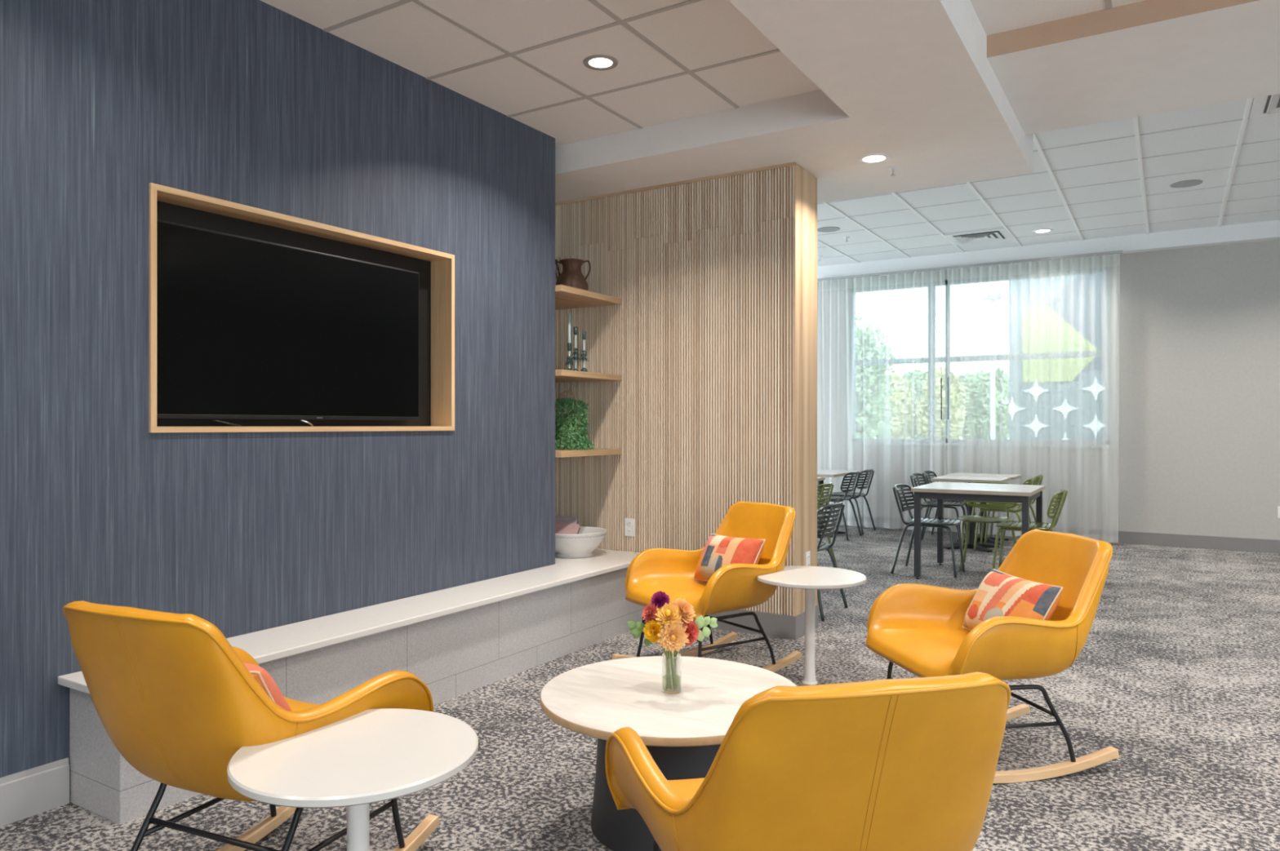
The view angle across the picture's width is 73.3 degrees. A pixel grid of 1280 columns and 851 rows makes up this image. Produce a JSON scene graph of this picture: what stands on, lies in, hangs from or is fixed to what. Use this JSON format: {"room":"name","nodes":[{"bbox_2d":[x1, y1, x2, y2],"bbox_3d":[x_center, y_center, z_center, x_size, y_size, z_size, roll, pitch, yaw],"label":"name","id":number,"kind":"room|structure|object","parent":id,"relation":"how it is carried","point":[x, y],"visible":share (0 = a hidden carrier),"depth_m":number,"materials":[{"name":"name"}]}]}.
{"room":"lounge","nodes":[
{"label":"lounge","id":0,"kind":"room"},
{"bbox_2d":[0,0,555,801],"bbox_3d":[-2.881,-0.281,1.847,0.570,3.082,8.123,0,0,32],"label":"wall","id":1,"kind":"structure","parent":0,"point":[251,103],"depth_m":3.34,"materials":[{"name":"blue fabric"}]},
{"bbox_2d":[0,757,69,826],"bbox_3d":[-3.335,1.185,0.553,0.012,0.150,5.444,0,0,32],"label":"baseboard","id":2,"kind":"structure","parent":1,"relation":"attached to","point":[24,794],"depth_m":2.78,"materials":[{"name":"white wood"}]},
{"bbox_2d":[149,182,454,432],"bbox_3d":[-1.422,-0.424,3.796,0.155,0.901,1.546,0,0,32],"label":"niche","id":3,"kind":"object","parent":1,"relation":"attached to","point":[436,269],"visible":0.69,"depth_m":3.89,"materials":[{"name":"brown wood"}]},
{"bbox_2d":[156,219,420,426],"bbox_3d":[-1.476,-0.378,3.736,0.090,0.767,1.331,0,0,32],"label":"television","id":4,"kind":"object","parent":3,"relation":"attached to","point":[247,328],"visible":0.79,"depth_m":3.61,"materials":[{"name":"plastic"}]},
{"bbox_2d":[259,0,820,146],"bbox_3d":[-2.110,-1.747,1.443,2.366,0.050,8.245,0,0,32],"label":"ceiling","id":5,"kind":"structure","parent":0,"point":[703,33],"depth_m":3.98,"materials":[{"name":"tile"}]},
{"bbox_2d":[322,0,780,128],"bbox_3d":[-1.855,-1.722,1.284,1.766,0.008,8.240,0,0,32],"label":"grid","id":6,"kind":"object","parent":5,"relation":"attached to","point":[619,21],"visible":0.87,"depth_m":3.96,"materials":[{"name":"white metal"}]},
{"bbox_2d":[582,54,617,71],"bbox_3d":[-0.186,-1.721,4.075,0.166,0.010,0.166,0,0,32],"label":"recessed light","id":7,"kind":"object","parent":5,"relation":"in","point":[597,62],"visible":1,"depth_m":4.07,"materials":[{"name":"white plastic"}]},
{"bbox_2d":[0,525,1279,850],"bbox_3d":[1.623,1.285,3.111,12.500,0.050,15.000,0,0,32],"label":"floor","id":8,"kind":"structure","parent":0,"point":[1176,671],"depth_m":3.48,"materials":[{"name":"carpet"}]},
{"bbox_2d":[62,600,439,850],"bbox_3d":[-1.013,0.837,2.310,0.704,0.854,0.848,0,0,23],"label":"rocking chair","id":9,"kind":"object","parent":8,"relation":"on","point":[170,691],"visible":0.7,"depth_m":2.00,"materials":[{"name":"leather"}]},
{"bbox_2d":[243,662,292,711],"bbox_3d":[-1.075,0.714,2.206,0.420,0.247,0.200,0,0,23],"label":"pillow","id":10,"kind":"object","parent":9,"relation":"on","point":[262,677],"visible":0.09,"depth_m":2.11,"materials":[{"name":"fabric"}]},
{"bbox_2d":[57,548,644,824],"bbox_3d":[-1.135,1.045,4.339,0.918,0.430,3.374,0,0,32],"label":"stone bench","id":11,"kind":"object","parent":8,"relation":"on","point":[458,641],"visible":0.42,"depth_m":3.85,"materials":[{"name":"grey stone"}]},
{"bbox_2d":[57,548,639,694],"bbox_3d":[-1.135,0.844,4.339,0.918,0.028,3.374,0,0,32],"label":"countertop","id":12,"kind":"structure","parent":11,"relation":"on","point":[265,646],"depth_m":3.86,"materials":[{"name":"white stone"}]},
{"bbox_2d":[555,526,606,558],"bbox_3d":[-0.424,0.750,5.499,0.423,0.161,0.423,0,0,-36],"label":"bowl","id":13,"kind":"object","parent":11,"relation":"on","point":[580,545],"visible":0.72,"depth_m":5.36,"materials":[{"name":"white ceramic"}]},
{"bbox_2d":[555,515,577,524],"bbox_3d":[-0.490,0.632,5.564,0.169,0.088,0.120,0,0,5],"label":"book","id":14,"kind":"object","parent":13,"relation":"in","point":[557,518],"visible":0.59,"depth_m":5.58,"materials":[{"name":"grey paper"}]},
{"bbox_2d":[555,521,580,534],"bbox_3d":[-0.482,0.675,5.482,0.187,0.121,0.134,0,0,7],"label":"book","id":15,"kind":"object","parent":13,"relation":"in","point":[564,528],"visible":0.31,"depth_m":5.49,"materials":[{"name":"pink paper"}]},
{"bbox_2d":[226,708,478,850],"bbox_3d":[-0.640,0.995,1.951,0.536,0.531,0.536,0,0,32],"label":"side table","id":16,"kind":"object","parent":8,"relation":"on","point":[358,761],"visible":0.85,"depth_m":1.89,"materials":[{"name":"white laminate"}]},
{"bbox_2d":[540,656,796,850],"bbox_3d":[0.099,1.050,2.721,0.825,0.420,0.825,0,0,32],"label":"coffee table","id":17,"kind":"object","parent":8,"relation":"on","point":[683,728],"visible":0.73,"depth_m":2.60,"materials":[{"name":"laminate"}]},
{"bbox_3d":[0.100,0.781,2.713,0.062,0.116,0.062,0,0,32],"label":"vase","id":18,"kind":"object","parent":17,"relation":"on","visible":0},
{"bbox_2d":[626,621,669,687],"bbox_3d":[0.025,0.721,2.716,0.132,0.206,0.020,0,0,-1],"label":"leaf sprig","id":19,"kind":"object","parent":18,"relation":"in","point":[636,630],"visible":0.71,"depth_m":2.72,"materials":[{"name":"green plant"}]},
{"bbox_2d":[641,603,667,688],"bbox_3d":[0.043,0.694,2.710,0.087,0.266,0.053,0,0,32],"label":"dahlia","id":20,"kind":"object","parent":18,"relation":"in","point":[650,611],"visible":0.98,"depth_m":2.71,"materials":[{"name":"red plant"}]},
{"bbox_2d":[643,619,671,688],"bbox_3d":[0.053,0.717,2.687,0.091,0.222,0.056,0,0,9],"label":"dahlia","id":21,"kind":"object","parent":18,"relation":"in","point":[652,628],"visible":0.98,"depth_m":2.68,"materials":[{"name":"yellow plant"}]},
{"bbox_2d":[650,591,671,687],"bbox_3d":[0.064,0.677,2.736,0.064,0.301,0.062,0,0,-10],"label":"dahlia","id":22,"kind":"object","parent":18,"relation":"in","point":[660,598],"visible":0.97,"depth_m":2.72,"materials":[{"name":"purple plant"}]},
{"bbox_2d":[654,603,682,688],"bbox_3d":[0.092,0.694,2.701,0.087,0.268,0.086,0,0,32],"label":"dahlia","id":23,"kind":"object","parent":18,"relation":"in","point":[668,612],"visible":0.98,"depth_m":2.68,"materials":[{"name":"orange plant"}]},
{"bbox_2d":[656,620,689,688],"bbox_3d":[0.105,0.714,2.674,0.105,0.227,0.067,0,0,-25],"label":"dahlia","id":24,"kind":"object","parent":18,"relation":"in","point":[673,639],"visible":1,"depth_m":2.66,"materials":[{"name":"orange plant"}]},
{"bbox_2d":[668,597,696,688],"bbox_3d":[0.135,0.687,2.724,0.077,0.280,0.094,0,0,32],"label":"dahlia","id":25,"kind":"object","parent":18,"relation":"in","point":[687,611],"visible":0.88,"depth_m":2.71,"materials":[{"name":"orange plant"}]},
{"bbox_2d":[674,619,699,688],"bbox_3d":[0.153,0.719,2.703,0.080,0.217,0.057,0,0,-22],"label":"dahlia","id":26,"kind":"object","parent":18,"relation":"in","point":[691,628],"visible":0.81,"depth_m":2.70,"materials":[{"name":"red plant"}]},
{"bbox_2d":[675,615,717,652],"bbox_3d":[0.177,0.712,2.720,0.140,0.224,0.013,0,0,-3],"label":"leaf sprig","id":27,"kind":"object","parent":18,"relation":"in","point":[701,622],"visible":0.85,"depth_m":2.72,"materials":[{"name":"green plant"}]},
{"bbox_2d":[612,501,801,672],"bbox_3d":[0.355,0.839,4.423,0.853,0.845,0.704,0,0,-35],"label":"rocking chair","id":28,"kind":"object","parent":8,"relation":"on","point":[732,587],"visible":0.78,"depth_m":4.43,"materials":[{"name":"leather"}]},
{"bbox_2d":[693,533,765,581],"bbox_3d":[0.463,0.705,4.498,0.199,0.250,0.424,0,0,-35],"label":"pillow","id":29,"kind":"object","parent":28,"relation":"on","point":[719,551],"visible":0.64,"depth_m":4.44,"materials":[{"name":"fabric"}]},
{"bbox_2d":[604,671,1010,850],"bbox_3d":[0.319,0.840,1.797,0.704,0.846,0.856,0,0,-13],"label":"rocking chair","id":30,"kind":"object","parent":8,"relation":"on","point":[907,764],"visible":1,"depth_m":1.45,"materials":[{"name":"leather"}]},
{"bbox_2d":[755,566,866,685],"bbox_3d":[0.831,0.995,4.204,0.536,0.531,0.536,0,0,32],"label":"side table","id":31,"kind":"object","parent":8,"relation":"on","point":[810,579],"visible":0.9,"depth_m":4.18,"materials":[{"name":"white laminate"}]},
{"bbox_2d":[817,477,825,481],"bbox_3d":[1.498,0.898,8.867,0.650,0.721,0.570,0,0,32],"label":"dining table","id":32,"kind":"object","parent":8,"relation":"on","point":[818,478],"visible":0.03,"depth_m":8.85,"materials":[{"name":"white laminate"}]},
{"bbox_2d":[817,482,836,566],"bbox_3d":[1.461,0.886,7.814,0.545,0.746,0.493,0,0,32],"label":"dining chair","id":33,"kind":"object","parent":8,"relation":"on","point":[826,485],"visible":0.25,"depth_m":7.68,"materials":[{"name":"metal"}]},
{"bbox_2d":[817,502,848,621],"bbox_3d":[1.095,0.886,5.856,0.545,0.746,0.493,0,0,32],"label":"dining chair","id":34,"kind":"object","parent":8,"relation":"on","point":[826,546],"visible":0.53,"depth_m":5.69,"materials":[{"name":"black metal"}]},
{"bbox_2d":[817,471,862,540],"bbox_3d":[2.194,0.886,9.747,0.545,0.746,0.493,0,0,32],"label":"dining chair","id":35,"kind":"object","parent":8,"relation":"on","point":[837,499],"visible":0.74,"depth_m":9.58,"materials":[{"name":"black metal"}]},
{"bbox_2d":[817,469,862,537],"bbox_3d":[2.097,0.898,9.983,0.660,0.721,1.000,0,0,32],"label":"dining table","id":36,"kind":"object","parent":8,"relation":"on","point":[820,473],"visible":0.38,"depth_m":9.94,"materials":[{"name":"white laminate"}]},
{"bbox_2d":[823,469,875,534],"bbox_3d":[2.482,0.886,10.216,0.545,0.746,0.493,0,0,32],"label":"dining chair","id":37,"kind":"object","parent":8,"relation":"on","point":[856,495],"visible":0.83,"depth_m":10.06,"materials":[{"name":"black metal"}]},
{"bbox_2d":[890,484,964,577],"bbox_3d":[2.466,0.886,7.368,0.545,0.746,0.493,0,0,32],"label":"dining chair","id":38,"kind":"object","parent":8,"relation":"on","point":[926,522],"visible":0.91,"depth_m":7.37,"materials":[{"name":"black metal"}]},
{"bbox_2d":[908,473,968,545],"bbox_3d":[3.152,0.886,9.075,0.545,0.746,0.493,0,0,32],"label":"dining chair","id":39,"kind":"object","parent":8,"relation":"on","point":[933,504],"visible":0.63,"depth_m":9.09,"materials":[{"name":"black metal"}]},
{"bbox_2d":[921,471,977,539],"bbox_3d":[3.442,0.886,9.566,0.545,0.746,0.493,0,0,32],"label":"dining chair","id":40,"kind":"object","parent":8,"relation":"on","point":[925,473],"visible":0.35,"depth_m":9.56,"materials":[{"name":"black metal"}]},
{"bbox_2d":[930,475,1011,552],"bbox_3d":[3.405,0.898,8.837,0.670,0.721,0.620,0,0,32],"label":"dining table","id":41,"kind":"object","parent":8,"relation":"on","point":[968,479],"visible":0.82,"depth_m":8.78,"materials":[{"name":"white laminate"}]},
{"bbox_2d":[911,481,1044,579],"bbox_3d":[2.843,0.886,7.199,0.900,0.748,0.910,0,0,32],"label":"dining table","id":42,"kind":"object","parent":8,"relation":"on","point":[1009,493],"visible":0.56,"depth_m":7.00,"materials":[{"name":"white laminate"}]},
{"bbox_2d":[944,472,1021,545],"bbox_3d":[3.740,0.898,9.371,0.700,0.721,0.520,0,0,32],"label":"dining table","id":43,"kind":"object","parent":8,"relation":"on","point":[992,540],"visible":0.38,"depth_m":9.33,"materials":[{"name":"white laminate"}]},
{"bbox_2d":[957,481,1016,570],"bbox_3d":[3.059,0.886,7.589,0.493,0.746,0.545,0,0,32],"label":"dining chair","id":44,"kind":"object","parent":8,"relation":"on","point":[967,519],"visible":0.62,"depth_m":7.66,"materials":[{"name":"green metal"}]},
{"bbox_2d":[866,528,1119,783],"bbox_3d":[1.298,0.843,3.293,0.879,0.852,0.704,1,0,-12],"label":"rocking chair","id":45,"kind":"object","parent":8,"relation":"on","point":[918,628],"visible":0.69,"depth_m":3.16,"materials":[{"name":"leather"}]},
{"bbox_2d":[962,568,1062,630],"bbox_3d":[1.428,0.707,3.320,0.199,0.238,0.415,0,0,-12],"label":"pillow","id":46,"kind":"object","parent":45,"relation":"on","point":[999,594],"visible":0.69,"depth_m":3.25,"materials":[{"name":"fabric"}]},
{"bbox_2d":[973,477,1035,551],"bbox_3d":[3.661,0.886,8.621,0.545,0.746,0.493,0,0,32],"label":"dining chair","id":47,"kind":"object","parent":8,"relation":"on","point":[1016,509],"visible":0.44,"depth_m":8.56,"materials":[{"name":"green metal"}]},
{"bbox_2d":[983,474,1043,544],"bbox_3d":[3.965,0.886,9.114,0.545,0.746,0.493,0,0,32],"label":"dining chair","id":48,"kind":"object","parent":8,"relation":"on","point":[1038,478],"visible":0.38,"depth_m":9.10,"materials":[{"name":"green metal"}]},
{"bbox_2d":[991,488,1067,570],"bbox_3d":[3.192,0.886,7.039,0.545,0.746,0.493,0,0,32],"label":"dining chair","id":49,"kind":"object","parent":8,"relation":"on","point":[1061,496],"visible":0.8,"depth_m":7.00,"materials":[{"name":"green metal"}]},
{"bbox_2d":[586,163,810,616],"bbox_3d":[-0.744,-0.145,6.304,4.120,2.810,0.355,0,0,32],"label":"wall","id":50,"kind":"structure","parent":0,"point":[796,163],"depth_m":5.58,"materials":[{"name":"beige wood"}]},
{"bbox_2d":[555,165,794,616],"bbox_3d":[0.136,-0.206,5.548,1.824,2.663,0.014,0,0,32],"label":"middle wall slats","id":51,"kind":"structure","parent":50,"relation":"attached to","point":[571,220],"depth_m":5.48,"materials":[{"name":"brown wood"}]},
{"bbox_2d":[624,518,634,537],"bbox_3d":[-0.069,0.671,5.660,0.074,0.116,0.009,0,0,32],"label":"wall outlet","id":52,"kind":"object","parent":51,"relation":"attached to","point":[628,523],"visible":1,"depth_m":5.66,"materials":[{"name":"white plastic"}]},
{"bbox_2d":[555,161,795,205],"bbox_3d":[0.138,-1.541,5.541,1.824,0.018,0.020,0,0,32],"label":"trim","id":53,"kind":"structure","parent":50,"relation":"attached to","point":[790,164],"depth_m":5.45,"materials":[{"name":"brown wood"}]},
{"bbox_2d":[693,604,817,639],"bbox_3d":[0.618,1.191,5.456,0.930,0.138,0.380,0,0,32],"label":"baseboard","id":54,"kind":"structure","parent":50,"relation":"attached to","point":[775,625],"depth_m":5.15,"materials":[{"name":"grey plastic"}]},
{"bbox_2d":[555,0,1033,203],"bbox_3d":[-2.568,-1.825,2.612,5.687,0.550,9.755,0,0,32],"label":"ceiling","id":55,"kind":"structure","parent":0,"point":[914,82],"depth_m":4.50,"materials":[{"name":"paint"}]},
{"bbox_2d":[857,153,891,164],"bbox_3d":[1.358,-1.549,4.988,0.190,0.010,0.190,0,0,32],"label":"recessed light","id":56,"kind":"object","parent":55,"relation":"in","point":[873,158],"visible":1,"depth_m":4.99,"materials":[{"name":"white plastic"}]},
{"bbox_2d":[887,166,898,176],"bbox_3d":[1.521,-1.528,5.171,0.068,0.049,0.068,0,0,32],"label":"sprinkler","id":57,"kind":"object","parent":55,"relation":"attached to","point":[892,169],"visible":1,"depth_m":5.16,"materials":[{"name":"white metal"}]},
{"bbox_2d":[794,164,817,616],"bbox_3d":[1.009,-0.210,5.221,0.006,2.671,0.372,0,0,32],"label":"wall","id":58,"kind":"structure","parent":0,"point":[805,184],"depth_m":5.19,"materials":[{"name":"brown wood"}]},
{"bbox_2d":[804,551,810,566],"bbox_3d":[1.021,0.825,5.226,0.009,0.116,0.074,0,0,32],"label":"wall outlet","id":59,"kind":"object","parent":58,"relation":"attached to","point":[807,555],"visible":0.75,"depth_m":5.22,"materials":[{"name":"white plastic"}]},
{"bbox_2d":[817,240,1279,540],"bbox_3d":[5.367,-0.490,9.191,12.500,3.500,0.220,0,0,32],"label":"wall","id":60,"kind":"structure","parent":0,"point":[1199,437],"depth_m":8.91,"materials":[{"name":"white paint"}]},
{"bbox_2d":[817,250,1122,281],"bbox_3d":[3.633,-1.821,9.883,3.340,0.026,0.040,0,0,32],"label":"track","id":61,"kind":"object","parent":60,"relation":"attached to","point":[1114,251],"visible":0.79,"depth_m":9.75,"materials":[{"name":"metal"}]},
{"bbox_2d":[817,269,946,532],"bbox_3d":[2.883,-0.288,10.346,1.543,3.032,0.138,0,0,33],"label":"sheer curtain","id":62,"kind":"object","parent":61,"relation":"hanging from","point":[900,279],"visible":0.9,"depth_m":10.31,"materials":[{"name":"white fabric"}]},
{"bbox_2d":[940,269,942,419],"bbox_3d":[3.473,-0.938,9.913,0.014,1.736,0.014,0,0,32],"label":"wand","id":63,"kind":"object","parent":61,"relation":"hanging from","point":[940,269],"visible":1,"depth_m":9.91,"materials":[{"name":"white plastic"}]},
{"bbox_2d":[947,268,948,419],"bbox_3d":[3.539,-0.938,9.873,0.014,1.736,0.014,0,0,32],"label":"wand","id":64,"kind":"object","parent":61,"relation":"hanging from","point":[948,268],"visible":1,"depth_m":9.87,"materials":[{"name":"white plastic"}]},
{"bbox_2d":[946,253,1119,542],"bbox_3d":[4.291,-0.288,9.475,1.741,3.032,0.134,0,0,31],"label":"sheer curtain","id":65,"kind":"object","parent":61,"relation":"hanging from","point":[1108,261],"visible":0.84,"depth_m":9.40,"materials":[{"name":"white fabric"}]},
{"bbox_2d":[849,266,1110,448],"bbox_3d":[3.883,-0.740,10.081,2.872,1.960,0.220,0,0,32],"label":"window","id":66,"kind":"structure","parent":60,"relation":"in","point":[1057,443],"depth_m":10.18,"materials":[{"name":"metal"}]},
{"bbox_2d":[817,220,1279,281],"bbox_3d":[5.270,-1.927,9.033,12.500,0.185,0.150,0,0,32],"label":"trim","id":67,"kind":"structure","parent":60,"relation":"attached to","point":[1265,230],"depth_m":9.25,"materials":[{"name":"paint"}]},
{"bbox_2d":[825,515,1279,553],"bbox_3d":[5.306,1.194,9.091,12.500,0.131,0.014,0,0,32],"label":"baseboard","id":68,"kind":"structure","parent":60,"relation":"attached to","point":[1259,545],"depth_m":8.95,"materials":[{"name":"grey plastic"}]},
{"bbox_2d":[1277,506,1279,518],"bbox_3d":[6.325,0.855,8.466,0.074,0.116,0.009,0,0,32],"label":"wall outlet","id":69,"kind":"object","parent":60,"relation":"attached to","point":[1278,507],"visible":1,"depth_m":8.48,"materials":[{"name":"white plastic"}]},
{"bbox_2d":[817,97,1279,266],"bbox_3d":[3.846,-2.023,6.721,12.500,0.053,5.580,0,0,32],"label":"ceiling","id":70,"kind":"structure","parent":0,"point":[1264,128],"depth_m":7.47,"materials":[{"name":"tile"}]},
{"bbox_2d":[817,226,839,232],"bbox_3d":[1.920,-1.998,8.763,0.230,0.008,0.230,0,0,32],"label":"ceiling speaker","id":71,"kind":"object","parent":70,"relation":"attached to","point":[825,229],"visible":0.98,"depth_m":8.76},
{"bbox_2d":[817,227,839,231],"bbox_3d":[1.920,-1.995,8.763,0.214,0.002,0.214,0,0,32],"label":"grille","id":72,"kind":"object","parent":71,"relation":"attached to","point":[821,229],"depth_m":8.76,"materials":[{"name":"white metal"}]},
{"bbox_2d":[943,228,1013,245],"bbox_3d":[3.590,-1.988,9.099,0.594,0.021,0.594,0,0,32],"label":"ceiling vent","id":73,"kind":"object","parent":70,"relation":"in","point":[998,234],"visible":1,"depth_m":9.06,"materials":[{"name":"white plastic"}]},
{"bbox_2d":[817,97,1253,262],"bbox_3d":[3.611,-1.998,6.807,11.616,0.012,5.380,0,0,32],"label":"grid","id":74,"kind":"object","parent":70,"relation":"attached to","point":[1249,102],"visible":0.38,"depth_m":7.47,"materials":[{"name":"white metal"}]},
{"bbox_2d":[1031,228,1053,233],"bbox_3d":[4.137,-1.999,8.833,0.200,0.010,0.200,0,0,32],"label":"recessed light","id":75,"kind":"object","parent":70,"relation":"in","point":[1044,230],"visible":1,"depth_m":8.83,"materials":[{"name":"white plastic"}]},
{"bbox_2d":[1169,179,1202,187],"bbox_3d":[4.514,-1.998,7.107,0.230,0.008,0.230,0,0,32],"label":"ceiling speaker","id":76,"kind":"object","parent":70,"relation":"attached to","point":[1184,184],"visible":1,"depth_m":7.10},
{"bbox_2d":[1248,93,1279,119],"bbox_3d":[4.050,-1.988,5.175,0.594,0.021,0.594,0,0,32],"label":"ceiling vent","id":77,"kind":"object","parent":70,"relation":"in","point":[1268,105],"visible":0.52,"depth_m":5.36,"materials":[{"name":"white plastic"}]},
{"bbox_2d":[969,0,1144,35],"bbox_3d":[2.301,-1.812,-1.306,6.713,0.055,8.190,0,0,32],"label":"ceiling","id":78,"kind":"structure","parent":0,"point":[995,16],"depth_m":3.69,"materials":[{"name":"paint"}]},
{"bbox_2d":[1104,0,1112,9],"bbox_3d":[2.298,-1.785,-1.310,6.713,0.008,8.180,0,0,32],"label":"grid","id":79,"kind":"object","parent":78,"relation":"attached to","point":[1108,2],"visible":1,"depth_m":3.63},
{"bbox_2d":[986,0,1279,135],"bbox_3d":[4.771,-1.893,2.705,6.713,0.415,1.230,0,0,32],"label":"ceiling beam","id":80,"kind":"structure","parent":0,"point":[1229,54],"depth_m":4.06,"materials":[{"name":"paint"}]},
{"bbox_2d":[986,0,1259,57],"bbox_3d":[4.447,-1.738,2.179,6.713,0.104,0.006,0,0,32],"label":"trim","id":81,"kind":"structure","parent":80,"relation":"attached to","point":[1146,11],"depth_m":3.70,"materials":[{"name":"beige paint"}]},
{"bbox_3d":[-2.967,-0.231,2.297,0.050,2.982,8.800,0,0,32],"label":"wall","id":82,"kind":"structure","parent":0,"visible":0},
{"bbox_2d":[555,284,621,310],"bbox_3d":[-0.556,-0.823,5.576,0.612,0.037,0.662,0,0,32],"label":"wall shelf","id":83,"kind":"object","parent":82,"relation":"attached to","point":[566,297],"visible":0.49,"depth_m":5.50,"materials":[{"name":"brown wood"}]},
{"bbox_2d":[555,258,591,290],"bbox_3d":[-0.445,-0.959,5.618,0.227,0.237,0.211,0,0,32],"label":"vase","id":84,"kind":"object","parent":83,"relation":"on","point":[571,276],"visible":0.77,"depth_m":5.56,"materials":[{"name":"brown ceramic"}]},
{"bbox_2d":[555,259,560,280],"bbox_3d":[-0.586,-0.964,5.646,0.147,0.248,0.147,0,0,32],"label":"handle","id":85,"kind":"object","parent":84,"relation":"attached to","point":[557,268],"visible":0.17,"depth_m":5.64,"materials":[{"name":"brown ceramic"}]},
{"bbox_2d":[555,369,621,382],"bbox_3d":[-0.556,-0.317,5.576,0.612,0.037,0.662,0,0,32],"label":"wall shelf","id":86,"kind":"object","parent":82,"relation":"attached to","point":[561,375],"visible":0.49,"depth_m":5.45,"materials":[{"name":"brown wood"}]},
{"bbox_2d":[564,312,573,370],"bbox_3d":[-0.447,-0.526,5.450,0.058,0.379,0.058,0,0,32],"label":"candlestick","id":87,"kind":"object","parent":86,"relation":"on","point":[569,361],"visible":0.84,"depth_m":5.44,"materials":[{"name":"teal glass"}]},
{"bbox_2d":[567,342,571,351],"bbox_3d":[-0.447,-0.497,5.449,0.026,0.052,0.025,0,0,32],"label":"cup","id":88,"kind":"object","parent":87,"relation":"on","point":[569,344],"depth_m":5.44,"materials":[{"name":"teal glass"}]},
{"bbox_2d":[568,312,571,342],"bbox_3d":[-0.447,-0.619,5.449,0.020,0.194,0.020,0,0,32],"label":"taper candle","id":89,"kind":"object","parent":87,"relation":"on","point":[569,314],"depth_m":5.44,"materials":[{"name":"white wax"}]},
{"bbox_2d":[572,326,580,371],"bbox_3d":[-0.408,-0.482,5.466,0.058,0.292,0.058,0,0,32],"label":"candlestick","id":90,"kind":"object","parent":86,"relation":"on","point":[575,328],"visible":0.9,"depth_m":5.46,"materials":[{"name":"teal glass"}]},
{"bbox_2d":[573,326,577,334],"bbox_3d":[-0.409,-0.603,5.466,0.026,0.052,0.025,0,0,32],"label":"cup","id":91,"kind":"object","parent":90,"relation":"on","point":[575,329],"depth_m":5.46,"materials":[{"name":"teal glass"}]},
{"bbox_2d":[579,331,588,372],"bbox_3d":[-0.350,-0.463,5.390,0.058,0.252,0.058,0,0,32],"label":"candlestick","id":92,"kind":"object","parent":86,"relation":"on","point":[584,354],"visible":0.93,"depth_m":5.38,"materials":[{"name":"teal glass"}]},
{"bbox_2d":[582,331,586,340],"bbox_3d":[-0.351,-0.562,5.389,0.026,0.052,0.025,0,0,32],"label":"cup","id":93,"kind":"object","parent":92,"relation":"on","point":[584,334],"depth_m":5.38,"materials":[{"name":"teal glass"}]},
{"bbox_2d":[555,448,621,457],"bbox_3d":[-0.556,0.173,5.576,0.612,0.037,0.662,0,0,32],"label":"wall shelf","id":94,"kind":"object","parent":82,"relation":"attached to","point":[593,452],"visible":0.47,"depth_m":5.38,"materials":[{"name":"brown wood"}]},
{"bbox_2d":[555,390,595,450],"bbox_3d":[-0.479,-0.035,5.580,0.374,0.390,0.372,0,0,34],"label":"trailing plant","id":95,"kind":"object","parent":94,"relation":"on","point":[568,431],"visible":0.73,"depth_m":5.49,"materials":[{"name":"green plant"}]},
{"label":"outside","id":96,"kind":"structure","parent":0,"visible":0},
{"bbox_3d":[26.427,1.660,42.904,120.000,0.200,79.220,0,0,32],"label":"ground","id":97,"kind":"structure","parent":96,"visible":0},
{"bbox_2d":[855,316,896,438],"bbox_3d":[6.538,-0.878,26.477,2.556,4.884,2.589,0,0,32],"label":"tree","id":98,"kind":"object","parent":97,"relation":"on","point":[868,385],"visible":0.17,"depth_m":25.98,"materials":[{"name":"green plant"}]},
{"bbox_2d":[875,373,915,439],"bbox_3d":[11.208,-0.364,37.758,2.074,3.858,2.092,0,0,32],"label":"tree","id":99,"kind":"object","parent":97,"relation":"on","point":[895,384],"visible":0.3,"depth_m":37.02,"materials":[{"name":"green plant"}]},
{"bbox_2d":[901,368,928,439],"bbox_3d":[15.836,-0.837,49.139,3.490,4.802,3.370,0,0,-15],"label":"tree","id":100,"kind":"object","parent":97,"relation":"on","point":[908,373],"visible":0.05,"depth_m":48.41,"materials":[{"name":"green plant"}]},
{"bbox_2d":[915,366,966,439],"bbox_3d":[12.828,-0.494,36.729,2.122,4.117,2.230,0,0,32],"label":"tree","id":101,"kind":"object","parent":97,"relation":"on","point":[954,404],"visible":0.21,"depth_m":36.16,"materials":[{"name":"green plant"}]},
{"bbox_2d":[963,370,986,439],"bbox_3d":[19.229,-0.793,48.158,3.280,4.714,3.532,0,0,28],"label":"tree","id":102,"kind":"object","parent":97,"relation":"on","point":[972,375],"visible":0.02,"depth_m":47.71,"materials":[{"name":"green plant"}]},
{"bbox_2d":[964,368,1007,439],"bbox_3d":[15.520,-0.521,38.056,2.142,4.171,2.213,0,0,32],"label":"tree","id":103,"kind":"object","parent":97,"relation":"on","point":[974,393],"visible":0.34,"depth_m":37.50,"materials":[{"name":"green plant"}]},
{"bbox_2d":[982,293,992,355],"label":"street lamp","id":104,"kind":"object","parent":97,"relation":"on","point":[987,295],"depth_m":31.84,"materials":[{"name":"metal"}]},
{"bbox_2d":[990,360,992,439],"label":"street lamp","id":105,"kind":"object","parent":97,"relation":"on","point":[991,367],"depth_m":31.84,"materials":[{"name":"metal"}]},
{"bbox_2d":[1008,272,1102,439],"bbox_3d":[9.086,-1.840,11.004,8.070,6.800,0.332,0,0,32],"label":"building wing","id":106,"kind":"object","parent":97,"relation":"on","point":[1022,347],"visible":0.16,"depth_m":12.64,"materials":[{"name":"grey paint"}]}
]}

